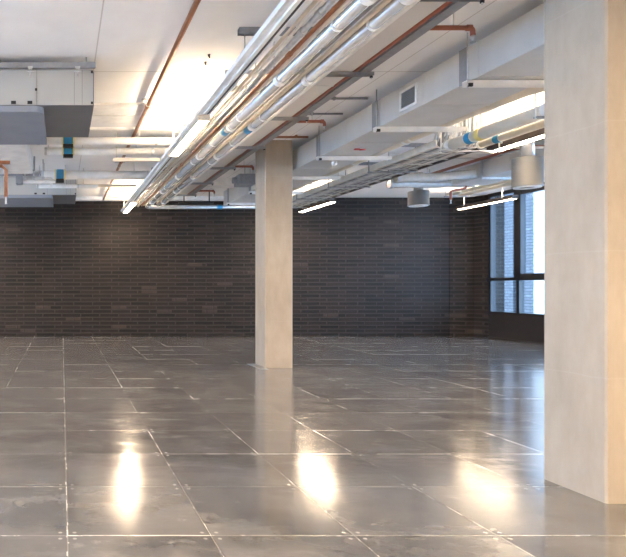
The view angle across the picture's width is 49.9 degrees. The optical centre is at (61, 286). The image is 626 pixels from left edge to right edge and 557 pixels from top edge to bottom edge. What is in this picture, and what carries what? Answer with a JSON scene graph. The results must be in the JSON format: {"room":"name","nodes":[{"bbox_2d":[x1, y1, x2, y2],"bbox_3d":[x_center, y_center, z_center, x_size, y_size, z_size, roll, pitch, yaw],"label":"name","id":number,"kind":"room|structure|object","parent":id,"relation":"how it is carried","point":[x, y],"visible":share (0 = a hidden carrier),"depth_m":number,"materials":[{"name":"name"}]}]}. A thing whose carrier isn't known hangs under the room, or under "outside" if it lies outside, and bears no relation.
{"room":"empty office space","nodes":[
{"label":"empty office space","id":0,"kind":"room"},
{"bbox_2d":[0,161,9,203],"bbox_3d":[-0.754,-1.230,6.150,0.419,0.720,0.040,0,0,0],"label":"pipe","id":1,"kind":"object","parent":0,"point":[2,166],"visible":1,"depth_m":6.13,"materials":[{"name":"orange metal"}]},
{"bbox_2d":[0,198,448,335],"bbox_3d":[0.590,-0.425,12.550,15.180,2.930,0.300,0,0,0],"label":"wall","id":2,"kind":"structure","parent":0,"point":[361,266],"depth_m":12.40,"materials":[{"name":"brown brick"}]},
{"bbox_2d":[75,197,223,200],"bbox_3d":[-1.700,-1.853,12.330,10.600,0.075,0.140,0,0,0],"label":"trim","id":3,"kind":"structure","parent":2,"relation":"attached to","point":[77,198],"depth_m":12.26,"materials":[{"name":"white paint"}]},
{"bbox_2d":[0,0,543,197],"bbox_3d":[1.010,-2.015,3.200,16.020,0.250,19.600,0,0,0],"label":"ceiling","id":4,"kind":"structure","parent":0,"point":[130,43],"depth_m":4.77,"materials":[{"name":"paint"}]},
{"bbox_2d":[16,159,54,186],"bbox_3d":[-0.393,-1.695,8.707,0.587,0.390,0.131,0,0,-6],"label":"pipe manifold","id":5,"kind":"object","parent":4,"relation":"hanging from","point":[20,180],"visible":0.94,"depth_m":8.68,"materials":[{"name":"white paint"}]},
{"bbox_2d":[0,173,75,203],"bbox_3d":[-0.743,-1.695,10.059,1.975,0.390,1.083,0,0,0],"label":"coil","id":6,"kind":"object","parent":4,"relation":"hanging from","point":[60,195],"visible":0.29,"depth_m":9.57,"materials":[{"name":"metal"}]},
{"bbox_2d":[0,195,52,206],"bbox_3d":[-0.828,-1.475,10.110,1.345,0.050,1.120,0,0,0],"label":"box","id":7,"kind":"object","parent":6,"relation":"attached to","point":[12,200],"visible":1,"depth_m":9.96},
{"bbox_2d":[0,57,95,136],"bbox_3d":[-0.713,-1.695,5.340,1.975,0.390,1.083,0,0,0],"label":"air handling unit","id":8,"kind":"object","parent":4,"relation":"hanging from","point":[66,97],"visible":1,"depth_m":4.85,"materials":[{"name":"grey metal"}]},
{"bbox_2d":[0,106,46,144],"bbox_3d":[-0.828,-1.475,5.420,1.345,0.050,1.120,0,0,0],"label":"box","id":9,"kind":"object","parent":8,"relation":"attached to","point":[19,125],"visible":1,"depth_m":5.27,"materials":[{"name":"metal"}]},
{"bbox_2d":[36,165,97,187],"bbox_3d":[0.075,-1.709,9.100,0.950,0.362,0.064,0,0,0],"label":"pipe","id":10,"kind":"object","parent":4,"relation":"hanging from","point":[65,185],"visible":0.99,"depth_m":9.08,"materials":[{"name":"metal"}]},
{"bbox_2d":[41,163,166,182],"bbox_3d":[0.640,-1.736,8.937,1.920,0.308,0.164,0,0,0],"label":"pipe","id":11,"kind":"object","parent":4,"relation":"hanging from","point":[59,175],"visible":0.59,"depth_m":8.89,"materials":[{"name":"metal"}]},
{"bbox_2d":[44,135,168,157],"bbox_3d":[0.600,-1.743,7.266,1.640,0.294,0.123,0,0,0],"label":"pipe","id":12,"kind":"object","parent":4,"relation":"hanging from","point":[65,152],"visible":0.89,"depth_m":7.24,"materials":[{"name":"white paint"}]},
{"bbox_2d":[83,168,136,186],"bbox_3d":[0.743,-1.742,9.348,0.885,0.295,0.045,0,0,0],"label":"conduit","id":13,"kind":"object","parent":4,"relation":"hanging from","point":[99,185],"visible":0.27,"depth_m":9.33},
{"bbox_2d":[47,130,175,147],"bbox_3d":[0.560,-1.770,6.966,1.720,0.240,0.123,0,0,0],"label":"pipe","id":14,"kind":"object","parent":4,"relation":"hanging from","point":[66,142],"visible":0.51,"depth_m":6.94,"materials":[{"name":"white paint"}]},
{"bbox_2d":[123,183,136,212],"bbox_3d":[1.272,-1.688,11.125,0.115,0.404,1.362,0,0,0],"label":"linear light","id":15,"kind":"object","parent":4,"relation":"hanging from","point":[131,204],"visible":0.76,"depth_m":10.77,"materials":[{"name":"white paint"}]},
{"bbox_2d":[89,127,183,132],"bbox_3d":[-0.015,-1.877,7.035,2.970,0.025,0.170,0,0,0],"label":"ceiling panel","id":16,"kind":"object","parent":4,"relation":"attached to","point":[92,129],"visible":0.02,"depth_m":7.00,"materials":[{"name":"white paint"}]},
{"bbox_2d":[113,133,159,161],"bbox_3d":[0.902,-1.708,7.128,0.565,0.365,0.045,0,0,0],"label":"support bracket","id":17,"kind":"object","parent":4,"relation":"hanging from","point":[116,159],"visible":0.86,"depth_m":7.11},
{"bbox_2d":[91,115,191,123],"bbox_3d":[-0.015,-1.877,6.560,2.970,0.025,0.320,0,0,0],"label":"ceiling panel","id":18,"kind":"object","parent":4,"relation":"attached to","point":[96,119],"visible":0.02,"depth_m":6.54,"materials":[{"name":"white paint"}]},
{"bbox_2d":[92,103,199,114],"bbox_3d":[-0.040,-1.877,6.200,2.920,0.025,0.360,0,0,0],"label":"ceiling panel","id":19,"kind":"object","parent":4,"relation":"attached to","point":[99,108],"visible":0.42,"depth_m":6.13,"materials":[{"name":"white paint"}]},
{"bbox_2d":[141,98,156,106],"bbox_3d":[0.875,-1.850,5.900,0.150,0.080,0.030,0,0,0],"label":"bracket","id":20,"kind":"object","parent":4,"relation":"attached to","point":[142,98],"visible":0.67,"depth_m":5.89,"materials":[{"name":"metal"}]},
{"bbox_2d":[103,0,200,199],"bbox_3d":[0.868,-1.835,4.875,0.053,0.052,14.750,0,0,0],"label":"copper pipe","id":21,"kind":"object","parent":20,"relation":"hanging from","point":[196,3],"visible":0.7,"depth_m":4.81,"materials":[{"name":"metal"}]},
{"bbox_2d":[137,167,183,193],"bbox_3d":[1.585,-1.681,9.300,0.790,0.418,0.051,0,0,0],"label":"hanger","id":22,"kind":"object","parent":4,"relation":"hanging from","point":[152,167],"visible":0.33,"depth_m":9.27,"materials":[{"name":"grey metal"}]},
{"bbox_2d":[132,154,174,200],"bbox_3d":[1.272,-1.535,8.575,0.065,0.050,3.550,0,0,0],"label":"track","id":23,"kind":"object","parent":22,"relation":"hanging from","point":[166,162],"visible":0.68,"depth_m":8.02,"materials":[{"name":"metal"}]},
{"bbox_2d":[169,85,209,155],"bbox_3d":[1.272,-1.688,5.975,0.115,0.404,1.422,0,0,0],"label":"linear light","id":24,"kind":"object","parent":4,"relation":"hanging from","point":[201,121],"visible":0.75,"depth_m":5.68,"materials":[{"name":"white paint"}]},
{"bbox_2d":[171,121,207,155],"bbox_3d":[1.275,-1.501,5.975,0.072,0.030,1.390,0,0,0],"label":"diffuser","id":25,"kind":"object","parent":24,"relation":"attached to","point":[196,127],"depth_m":5.85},
{"bbox_2d":[164,123,221,159],"bbox_3d":[1.585,-1.681,6.800,0.790,0.418,0.051,0,0,0],"label":"hanger","id":26,"kind":"object","parent":4,"relation":"hanging from","point":[196,156],"visible":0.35,"depth_m":6.78,"materials":[{"name":"grey metal"}]},
{"bbox_2d":[178,192,213,203],"bbox_3d":[2.650,-1.766,11.600,0.700,0.249,0.040,0,0,0],"label":"conduit","id":27,"kind":"object","parent":4,"relation":"attached to","point":[183,202],"visible":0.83,"depth_m":11.58,"materials":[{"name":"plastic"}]},
{"bbox_2d":[174,178,233,187],"bbox_3d":[2.640,-1.825,10.300,1.320,0.130,0.300,0,0,0],"label":"ceiling panel","id":28,"kind":"object","parent":4,"relation":"attached to","point":[219,182],"visible":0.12,"depth_m":10.15,"materials":[{"name":"white paint"}]},
{"bbox_2d":[188,86,265,131],"bbox_3d":[1.585,-1.681,5.540,0.790,0.418,0.051,0,0,0],"label":"hanger","id":29,"kind":"object","parent":4,"relation":"hanging from","point":[250,128],"visible":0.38,"depth_m":5.51,"materials":[{"name":"grey metal"}]},
{"bbox_2d":[226,188,254,204],"bbox_3d":[3.420,-1.683,10.703,0.860,0.415,0.155,0,0,0],"label":"support","id":30,"kind":"object","parent":4,"relation":"hanging from","point":[227,203],"visible":0.54,"depth_m":10.64,"materials":[{"name":"white paint"}]},
{"bbox_2d":[232,168,254,186],"bbox_3d":[2.820,-1.735,9.150,0.320,0.310,0.300,0,0,0],"label":"junction box","id":31,"kind":"object","parent":4,"relation":"hanging from","point":[241,180],"visible":0.84,"depth_m":9.00,"materials":[{"name":"grey metal"}]},
{"bbox_2d":[232,134,265,150],"bbox_3d":[2.250,-1.770,7.120,0.440,0.240,0.036,0,0,0],"label":"hanger","id":32,"kind":"object","parent":4,"relation":"hanging from","point":[264,146],"visible":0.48,"depth_m":7.10,"materials":[{"name":"grey metal"}]},
{"bbox_2d":[224,27,325,86],"bbox_3d":[1.585,-1.681,4.290,0.790,0.418,0.051,0,0,0],"label":"hanger","id":33,"kind":"object","parent":4,"relation":"hanging from","point":[242,31],"visible":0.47,"depth_m":4.27,"materials":[{"name":"grey metal"}]},
{"bbox_2d":[203,0,309,114],"bbox_3d":[1.272,-1.535,3.375,0.065,0.050,3.550,0,0,0],"label":"track","id":34,"kind":"object","parent":33,"relation":"hanging from","point":[297,6],"visible":0.94,"depth_m":3.75,"materials":[{"name":"metal"}]},
{"bbox_2d":[268,101,308,122],"bbox_3d":[2.250,-1.770,5.890,0.440,0.240,0.036,0,0,0],"label":"hanger","id":35,"kind":"object","parent":4,"relation":"hanging from","point":[306,118],"visible":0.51,"depth_m":5.87,"materials":[{"name":"grey metal"}]},
{"bbox_2d":[292,188,310,207],"bbox_3d":[4.445,-1.695,11.200,0.830,0.390,0.045,0,0,0],"label":"hanger","id":36,"kind":"object","parent":4,"relation":"hanging from","point":[300,188],"visible":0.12,"depth_m":11.18,"materials":[{"name":"grey metal"}]},
{"bbox_2d":[292,140,489,208],"bbox_3d":[4.345,-1.558,8.930,0.590,0.075,5.140,0,0,0],"label":"cable tray","id":37,"kind":"object","parent":36,"relation":"hanging from","point":[431,145],"visible":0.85,"depth_m":7.88,"materials":[{"name":"grey metal"}]},
{"bbox_2d":[293,132,444,201],"bbox_3d":[4.180,-1.710,8.902,0.040,0.360,4.996,0,0,0],"label":"cable","id":38,"kind":"object","parent":37,"relation":"in","point":[443,133],"visible":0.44,"depth_m":7.20,"materials":[{"name":"grey plastic"}]},
{"bbox_2d":[295,132,448,201],"bbox_3d":[4.225,-1.710,8.904,0.034,0.360,4.993,0,0,0],"label":"cable","id":39,"kind":"object","parent":37,"relation":"in","point":[447,133],"visible":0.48,"depth_m":7.25,"materials":[{"name":"plastic"}]},
{"bbox_2d":[292,125,452,203],"bbox_3d":[4.265,-1.710,8.904,0.031,0.360,4.992,0,0,0],"label":"cable","id":40,"kind":"object","parent":37,"relation":"in","point":[452,125],"visible":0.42,"depth_m":7.45,"materials":[{"name":"white paint"}]},
{"bbox_2d":[292,123,457,204],"bbox_3d":[4.310,-1.710,8.901,0.044,0.360,4.998,0,0,0],"label":"cable","id":41,"kind":"object","parent":37,"relation":"in","point":[455,125],"visible":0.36,"depth_m":7.32,"materials":[{"name":"white paint"}]},
{"bbox_2d":[292,122,460,205],"bbox_3d":[4.360,-1.710,8.903,0.036,0.360,4.995,0,0,0],"label":"cable","id":42,"kind":"object","parent":37,"relation":"in","point":[459,133],"visible":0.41,"depth_m":7.57,"materials":[{"name":"metal"}]},
{"bbox_2d":[292,120,466,206],"bbox_3d":[4.405,-1.710,8.902,0.039,0.360,4.997,0,0,0],"label":"cable","id":43,"kind":"object","parent":37,"relation":"in","point":[464,121],"visible":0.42,"depth_m":7.32,"materials":[{"name":"grey metal"}]},
{"bbox_2d":[293,118,469,206],"bbox_3d":[4.450,-1.710,8.904,0.032,0.360,4.992,0,0,0],"label":"cable","id":44,"kind":"object","parent":37,"relation":"in","point":[469,118],"visible":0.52,"depth_m":7.37,"materials":[{"name":"metal"}]},
{"bbox_2d":[295,117,474,206],"bbox_3d":[4.495,-1.710,8.902,0.042,0.360,4.998,0,0,0],"label":"cable","id":45,"kind":"object","parent":37,"relation":"in","point":[472,118],"visible":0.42,"depth_m":7.05,"materials":[{"name":"grey metal"}]},
{"bbox_2d":[298,115,478,206],"bbox_3d":[4.540,-1.710,8.904,0.034,0.360,4.993,0,0,0],"label":"cable","id":46,"kind":"object","parent":37,"relation":"in","point":[477,116],"visible":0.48,"depth_m":7.12,"materials":[{"name":"white paint"}]},
{"bbox_2d":[300,114,481,206],"bbox_3d":[4.580,-1.710,8.903,0.036,0.360,4.995,0,0,0],"label":"cable","id":47,"kind":"object","parent":37,"relation":"in","point":[481,114],"visible":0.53,"depth_m":7.27,"materials":[{"name":"metal"}]},
{"bbox_2d":[297,119,325,130],"bbox_3d":[2.551,-1.763,6.150,0.433,0.254,0.042,0,0,0],"label":"branch","id":48,"kind":"object","parent":4,"relation":"hanging from","point":[321,120],"visible":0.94,"depth_m":6.14,"materials":[{"name":"metal"}]},
{"bbox_2d":[296,188,334,199],"bbox_3d":[4.445,-1.695,10.100,0.830,0.390,0.045,0,0,0],"label":"hanger","id":49,"kind":"object","parent":4,"relation":"hanging from","point":[311,188],"visible":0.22,"depth_m":10.10,"materials":[{"name":"grey metal"}]},
{"bbox_2d":[292,173,340,180],"bbox_3d":[3.420,-1.683,8.182,0.860,0.415,0.155,0,0,0],"label":"support","id":50,"kind":"object","parent":4,"relation":"hanging from","point":[338,177],"visible":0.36,"depth_m":8.12,"materials":[{"name":"white paint"}]},
{"bbox_2d":[298,198,336,211],"bbox_3d":[4.758,-1.688,11.000,0.115,0.404,1.412,0,0,0],"label":"linear light","id":51,"kind":"object","parent":4,"relation":"hanging from","point":[327,202],"visible":0.72,"depth_m":10.84,"materials":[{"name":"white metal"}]},
{"bbox_2d":[301,202,334,211],"bbox_3d":[4.760,-1.501,11.000,0.072,0.030,1.380,0,0,0],"label":"diffuser","id":52,"kind":"object","parent":51,"relation":"attached to","point":[320,204],"depth_m":10.92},
{"bbox_2d":[330,97,367,100],"bbox_3d":[2.750,-1.875,5.840,0.580,0.030,0.030,0,0,0],"label":"conduit","id":53,"kind":"object","parent":4,"relation":"attached to","point":[333,98],"visible":0.72,"depth_m":5.83,"materials":[{"name":"grey metal"}]},
{"bbox_2d":[325,71,373,78],"bbox_3d":[2.250,-1.770,4.660,0.440,0.240,0.036,0,0,0],"label":"hanger","id":54,"kind":"object","parent":4,"relation":"hanging from","point":[331,74],"visible":0.49,"depth_m":4.64,"materials":[{"name":"grey metal"}]},
{"bbox_2d":[327,162,377,187],"bbox_3d":[4.445,-1.695,8.900,0.830,0.390,0.045,0,0,0],"label":"hanger","id":55,"kind":"object","parent":4,"relation":"hanging from","point":[363,163],"visible":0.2,"depth_m":8.89,"materials":[{"name":"grey metal"}]},
{"bbox_2d":[316,134,391,160],"bbox_3d":[3.420,-1.683,6.923,0.860,0.415,0.155,0,0,0],"label":"support","id":56,"kind":"object","parent":4,"relation":"hanging from","point":[318,157],"visible":0.88,"depth_m":6.86,"materials":[{"name":"white paint"}]},
{"bbox_2d":[359,0,415,5],"bbox_3d":[1.585,-1.681,3.050,0.790,0.418,0.051,0,0,0],"label":"hanger","id":57,"kind":"object","parent":4,"relation":"hanging from","point":[364,2],"visible":1,"depth_m":3.05,"materials":[{"name":"grey metal"}]},
{"bbox_2d":[121,0,294,211],"bbox_3d":[1.217,-1.542,4.700,0.046,0.035,14.400,0,0,0],"label":"lighting trunking","id":58,"kind":"object","parent":57,"relation":"hanging from","point":[282,7],"visible":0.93,"depth_m":4.16,"materials":[{"name":"white paint"}]},
{"bbox_2d":[137,0,318,202],"bbox_3d":[1.375,-1.548,4.450,0.024,0.023,13.900,0,0,0],"label":"conduit","id":59,"kind":"object","parent":57,"relation":"hanging from","point":[314,2],"visible":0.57,"depth_m":4.10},
{"bbox_2d":[135,0,324,206],"bbox_3d":[1.411,-1.550,4.400,0.020,0.019,13.800,0,0,0],"label":"conduit","id":60,"kind":"object","parent":57,"relation":"hanging from","point":[320,2],"visible":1,"depth_m":4.31,"materials":[{"name":"metal"}]},
{"bbox_2d":[137,0,336,206],"bbox_3d":[1.452,-1.541,4.350,0.050,0.049,13.700,0,0,0],"label":"pipe","id":61,"kind":"object","parent":57,"relation":"hanging from","point":[321,11],"visible":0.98,"depth_m":4.23,"materials":[{"name":"metal"}]},
{"bbox_2d":[141,0,345,205],"bbox_3d":[1.507,-1.540,4.300,0.038,0.037,13.600,0,0,0],"label":"copper pipe","id":62,"kind":"object","parent":57,"relation":"hanging from","point":[339,3],"visible":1,"depth_m":4.26,"materials":[{"name":"metal"}]},
{"bbox_2d":[143,0,351,205],"bbox_3d":[1.541,-1.544,4.275,0.032,0.030,13.550,0,0,0],"label":"conduit","id":63,"kind":"object","parent":57,"relation":"hanging from","point":[346,2],"visible":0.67,"depth_m":4.26,"materials":[{"name":"metal"}]},
{"bbox_2d":[145,0,366,208],"bbox_3d":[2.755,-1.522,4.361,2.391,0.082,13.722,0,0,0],"label":"insulated pipe","id":64,"kind":"object","parent":57,"relation":"hanging from","point":[355,7],"visible":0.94,"depth_m":4.53,"materials":[{"name":"silver metal"}]},
{"bbox_2d":[153,0,379,204],"bbox_3d":[1.708,-1.550,4.250,0.020,0.019,13.500,0,0,0],"label":"conduit","id":65,"kind":"object","parent":57,"relation":"hanging from","point":[368,8],"visible":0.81,"depth_m":4.26,"materials":[{"name":"grey metal"}]},
{"bbox_2d":[156,0,391,203],"bbox_3d":[1.752,-1.544,4.175,0.032,0.030,13.350,0,0,0],"label":"conduit","id":66,"kind":"object","parent":57,"relation":"hanging from","point":[383,3],"visible":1,"depth_m":4.27,"materials":[{"name":"metal"}]},
{"bbox_2d":[157,0,405,206],"bbox_3d":[1.806,-1.687,4.258,0.080,0.405,13.516,0,0,0],"label":"insulated pipe","id":67,"kind":"object","parent":57,"relation":"hanging from","point":[393,7],"visible":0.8,"depth_m":4.15,"materials":[{"name":"silver metal"}]},
{"bbox_2d":[164,0,419,204],"bbox_3d":[1.907,-1.544,4.200,0.032,0.030,13.400,0,0,0],"label":"conduit","id":68,"kind":"object","parent":57,"relation":"hanging from","point":[406,8],"visible":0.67,"depth_m":4.23,"materials":[{"name":"metal"}]},
{"bbox_2d":[367,143,425,172],"bbox_3d":[4.445,-1.695,7.730,0.830,0.390,0.045,0,0,0],"label":"hanger","id":69,"kind":"object","parent":4,"relation":"hanging from","point":[415,145],"visible":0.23,"depth_m":7.71,"materials":[{"name":"grey metal"}]},
{"bbox_2d":[407,172,429,206],"bbox_3d":[5.890,-1.613,9.700,0.322,0.555,0.322,0,0,0],"label":"pendant light","id":70,"kind":"object","parent":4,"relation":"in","point":[419,197],"visible":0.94,"depth_m":9.59,"materials":[{"name":"white paint"}]},
{"bbox_2d":[372,89,465,132],"bbox_3d":[3.420,-1.683,5.662,0.860,0.415,0.155,0,0,0],"label":"support","id":71,"kind":"object","parent":4,"relation":"hanging from","point":[375,128],"visible":0.87,"depth_m":5.59,"materials":[{"name":"white paint"}]},
{"bbox_2d":[386,169,474,188],"bbox_3d":[5.923,-1.735,9.414,1.357,0.310,0.171,0,0,0],"label":"duct","id":72,"kind":"object","parent":4,"relation":"hanging from","point":[390,184],"visible":0.56,"depth_m":9.36,"materials":[{"name":"silver metal"}]},
{"bbox_2d":[393,167,476,182],"bbox_3d":[5.499,-1.718,8.663,1.122,0.345,0.168,0,0,5],"label":"duct","id":73,"kind":"object","parent":4,"relation":"hanging from","point":[463,174],"visible":0.88,"depth_m":8.62,"materials":[{"name":"silver metal"}]},
{"bbox_2d":[432,145,543,172],"bbox_3d":[5.825,-1.720,8.140,0.450,0.039,1.920,0,0,0],"label":"pipe","id":74,"kind":"object","parent":73,"relation":"on","point":[510,149],"visible":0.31,"depth_m":7.92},
{"bbox_2d":[380,153,507,158],"bbox_3d":[6.200,-1.863,8.360,4.600,0.055,0.120,0,0,0],"label":"batten","id":75,"kind":"object","parent":4,"relation":"attached to","point":[471,155],"visible":0.22,"depth_m":8.30,"materials":[{"name":"grey metal"}]},
{"bbox_2d":[415,0,484,4],"bbox_3d":[2.250,-1.770,3.430,0.440,0.240,0.036,0,0,0],"label":"hanger","id":76,"kind":"object","parent":4,"relation":"hanging from","point":[480,1],"visible":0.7,"depth_m":3.44,"materials":[{"name":"grey metal"}]},
{"bbox_2d":[179,2,444,193],"bbox_3d":[2.208,-1.758,4.200,0.191,0.111,13.400,0,0,0],"label":"duct","id":77,"kind":"object","parent":76,"relation":"hanging from","point":[418,12],"visible":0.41,"depth_m":4.58,"materials":[{"name":"metal"}]},
{"bbox_2d":[188,2,451,193],"bbox_3d":[2.335,-1.725,4.250,0.038,0.037,13.500,0,0,0],"label":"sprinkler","id":78,"kind":"object","parent":76,"relation":"hanging from","point":[445,4],"visible":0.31,"depth_m":4.59,"materials":[{"name":"metal"}]},
{"bbox_2d":[190,2,468,193],"bbox_3d":[2.401,-1.732,4.250,0.078,0.055,13.500,0,0,0],"label":"steel rail","id":79,"kind":"object","parent":76,"relation":"hanging from","point":[453,7],"visible":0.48,"depth_m":4.58,"materials":[{"name":"metal"}]},
{"bbox_2d":[431,13,475,43],"bbox_3d":[2.551,-1.763,3.930,0.433,0.254,0.042,0,0,0],"label":"branch","id":80,"kind":"object","parent":4,"relation":"hanging from","point":[469,27],"visible":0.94,"depth_m":3.92,"materials":[{"name":"metal"}]},
{"bbox_2d":[444,187,469,196],"bbox_3d":[7.075,-1.750,10.515,0.450,0.280,0.030,0,0,0],"label":"hanger","id":81,"kind":"object","parent":4,"relation":"hanging from","point":[468,187],"visible":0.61,"depth_m":10.50,"materials":[{"name":"grey metal"}]},
{"bbox_2d":[446,180,510,195],"bbox_3d":[6.950,-1.660,7.800,0.077,0.075,5.600,0,0,0],"label":"conduit","id":82,"kind":"object","parent":81,"relation":"hanging from","point":[505,181],"visible":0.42,"depth_m":9.82,"materials":[{"name":"metal"}]},
{"bbox_2d":[459,182,510,195],"bbox_3d":[7.200,-1.660,7.800,0.077,0.075,5.600,0,0,0],"label":"conduit","id":83,"kind":"object","parent":81,"relation":"hanging from","point":[508,183],"visible":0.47,"depth_m":9.94,"materials":[{"name":"metal"}]},
{"bbox_2d":[439,109,519,152],"bbox_3d":[4.430,-1.660,6.250,0.860,0.460,0.050,0,0,0],"label":"hanger","id":84,"kind":"object","parent":4,"relation":"hanging from","point":[494,111],"visible":0.57,"depth_m":6.23,"materials":[{"name":"grey metal"}]},
{"bbox_2d":[456,187,518,209],"bbox_3d":[7.638,-1.688,10.600,0.115,0.404,1.412,0,0,0],"label":"linear light","id":85,"kind":"object","parent":4,"relation":"hanging from","point":[509,197],"visible":0.86,"depth_m":10.45,"materials":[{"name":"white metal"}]},
{"bbox_2d":[457,199,513,209],"bbox_3d":[7.640,-1.501,10.600,0.072,0.030,1.380,0,0,0],"label":"diffuser","id":86,"kind":"object","parent":85,"relation":"attached to","point":[490,201],"depth_m":10.64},
{"bbox_2d":[480,160,510,179],"bbox_3d":[6.360,-1.725,8.515,0.560,0.330,0.030,0,0,0],"label":"strap","id":87,"kind":"object","parent":4,"relation":"hanging from","point":[481,161],"visible":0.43,"depth_m":8.50,"materials":[{"name":"metal"}]},
{"bbox_2d":[459,32,543,88],"bbox_3d":[3.420,-1.683,4.402,0.860,0.415,0.155,0,0,0],"label":"support","id":88,"kind":"object","parent":4,"relation":"hanging from","point":[464,82],"visible":0.59,"depth_m":4.36,"materials":[{"name":"white paint"}]},
{"bbox_2d":[224,3,543,204],"bbox_3d":[3.316,-1.665,4.275,0.575,0.267,13.550,0,0,0],"label":"duct","id":89,"kind":"object","parent":88,"relation":"hanging from","point":[515,51],"visible":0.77,"depth_m":4.95,"materials":[{"name":"grey metal"}]},
{"bbox_2d":[399,82,416,111],"bbox_3d":[3.034,-1.660,5.145,0.013,0.180,0.250,0,0,0],"label":"grille","id":90,"kind":"object","parent":89,"relation":"attached to","point":[407,94],"depth_m":5.14,"materials":[{"name":"grey metal"}]},
{"bbox_2d":[487,114,543,152],"bbox_3d":[4.758,-1.688,5.885,0.115,0.404,1.242,0,0,0],"label":"linear light","id":91,"kind":"object","parent":4,"relation":"hanging from","point":[538,134],"visible":0.48,"depth_m":6.06,"materials":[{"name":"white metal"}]},
{"bbox_2d":[490,135,543,152],"bbox_3d":[4.760,-1.501,5.885,0.072,0.030,1.210,0,0,0],"label":"diffuser","id":92,"kind":"object","parent":91,"relation":"attached to","point":[523,139],"depth_m":6.10,"materials":[{"name":"plastic"}]},
{"bbox_2d":[511,125,543,189],"bbox_3d":[5.470,-1.528,6.900,0.312,0.725,0.312,0,0,0],"label":"pendant light","id":93,"kind":"object","parent":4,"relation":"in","point":[527,170],"visible":0.92,"depth_m":6.81,"materials":[{"name":"white painted metal"}]},
{"bbox_2d":[533,94,543,118],"bbox_3d":[4.430,-1.660,5.000,0.860,0.460,0.050,0,0,0],"label":"hanger","id":94,"kind":"object","parent":4,"relation":"hanging from","point":[541,109],"visible":0.1,"depth_m":5.00,"materials":[{"name":"grey metal"}]},
{"bbox_2d":[443,105,540,149],"bbox_3d":[4.150,-1.515,1.900,0.126,0.124,8.800,0,0,0],"label":"insulated pipe","id":95,"kind":"object","parent":94,"relation":"hanging from","point":[526,117],"visible":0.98,"depth_m":5.58,"materials":[{"name":"silver plastic"}]},
{"bbox_2d":[478,119,543,147],"bbox_3d":[4.460,-1.515,1.875,0.084,0.082,8.750,0,0,0],"label":"insulated pipe","id":96,"kind":"object","parent":94,"relation":"hanging from","point":[539,124],"visible":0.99,"depth_m":5.78,"materials":[{"name":"beige plastic"}]},
{"bbox_3d":[6.360,-1.725,5.015,0.560,0.330,0.030,0,0,0],"label":"strap","id":97,"kind":"object","parent":4,"relation":"hanging from","visible":0},
{"bbox_2d":[451,143,543,185],"bbox_3d":[6.360,-1.705,6.850,0.526,0.236,4.700,0,0,0],"label":"duct","id":98,"kind":"object","parent":97,"relation":"hanging from","point":[500,166],"visible":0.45,"depth_m":8.38,"materials":[{"name":"metal"}]},
{"bbox_3d":[-0.990,-1.730,7.225,0.020,0.320,2.050,0,0,0],"label":"strap","id":99,"kind":"object","parent":4,"relation":"hanging from","visible":0},
{"bbox_2d":[0,145,32,173],"bbox_3d":[-1.055,-1.700,7.225,1.290,0.240,1.950,0,0,0],"label":"duct","id":100,"kind":"object","parent":99,"relation":"hanging from","point":[20,157],"visible":0.52,"depth_m":7.27,"materials":[{"name":"metal"}]},
{"bbox_2d":[0,336,625,556],"bbox_3d":[0.860,1.100,3.200,15.720,0.120,19.600,0,0,0],"label":"floor","id":101,"kind":"structure","parent":0,"point":[111,446],"depth_m":3.73,"materials":[{"name":"metal"}]},
{"bbox_2d":[255,140,291,367],"bbox_3d":[2.788,-0.425,7.740,0.357,2.930,0.380,0,0,0],"label":"concrete pillar","id":102,"kind":"structure","parent":101,"relation":"on","point":[273,166],"depth_m":7.55,"materials":[{"name":"concrete"}]},
{"bbox_2d":[449,195,503,337],"bbox_3d":[8.590,-0.425,12.320,0.820,2.930,0.760,0,0,0],"label":"wall pier","id":103,"kind":"object","parent":101,"relation":"on","point":[468,228],"visible":0.69,"depth_m":12.29,"materials":[{"name":"brown brick"}]},
{"bbox_2d":[489,314,543,342],"bbox_3d":[8.740,0.790,7.770,0.120,0.500,8.340,0,0,0],"label":"wall","id":104,"kind":"structure","parent":101,"relation":"on","point":[515,327],"depth_m":11.19,"materials":[{"name":"metal"}]},
{"bbox_2d":[488,337,543,344],"bbox_3d":[8.740,1.025,7.770,0.160,0.030,8.340,0,0,0],"label":"baseboard","id":105,"kind":"structure","parent":104,"relation":"attached to","point":[488,337],"depth_m":11.16,"materials":[{"name":"metal"}]},
{"bbox_2d":[544,0,625,503],"bbox_3d":[2.795,-0.425,3.000,0.370,2.930,0.370,0,0,0],"label":"concrete pillar","id":106,"kind":"structure","parent":101,"relation":"on","point":[585,40],"depth_m":2.93,"materials":[{"name":"concrete"}]},
{"label":"outside","id":107,"kind":"structure","parent":0,"visible":0},
{"bbox_3d":[17.495,4.140,16.000,17.010,0.200,28.000,0,0,0],"label":"ground","id":108,"kind":"structure","parent":107,"visible":0},
{"bbox_2d":[504,190,543,313],"bbox_3d":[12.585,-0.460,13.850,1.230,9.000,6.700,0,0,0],"label":"neighbouring building","id":109,"kind":"structure","parent":108,"relation":"on","point":[533,289],"depth_m":15.07,"materials":[{"name":"paint"}]},
{"bbox_3d":[8.860,-0.425,-1.500,0.280,2.930,10.200,0,0,0],"label":"wall","id":110,"kind":"structure","parent":0,"visible":0},
{"bbox_2d":[486,186,543,316],"bbox_3d":[8.665,-0.675,7.770,0.220,2.430,8.360,0,0,0],"label":"window","id":111,"kind":"structure","parent":110,"relation":"in","point":[520,275],"depth_m":11.14,"materials":[{"name":"black metal"}]},
{"bbox_3d":[3.700,-1.709,6.300,0.140,0.362,0.030,0,0,0],"label":"hanger","id":112,"kind":"object","parent":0,"visible":0},
{"bbox_2d":[292,88,543,190],"bbox_3d":[4.046,-1.627,7.122,2.245,0.190,7.535,0,0,-21],"label":"insulated pipe","id":113,"kind":"object","parent":112,"relation":"hanging from","point":[527,92],"visible":0.27,"depth_m":5.42,"materials":[{"name":"metal"}]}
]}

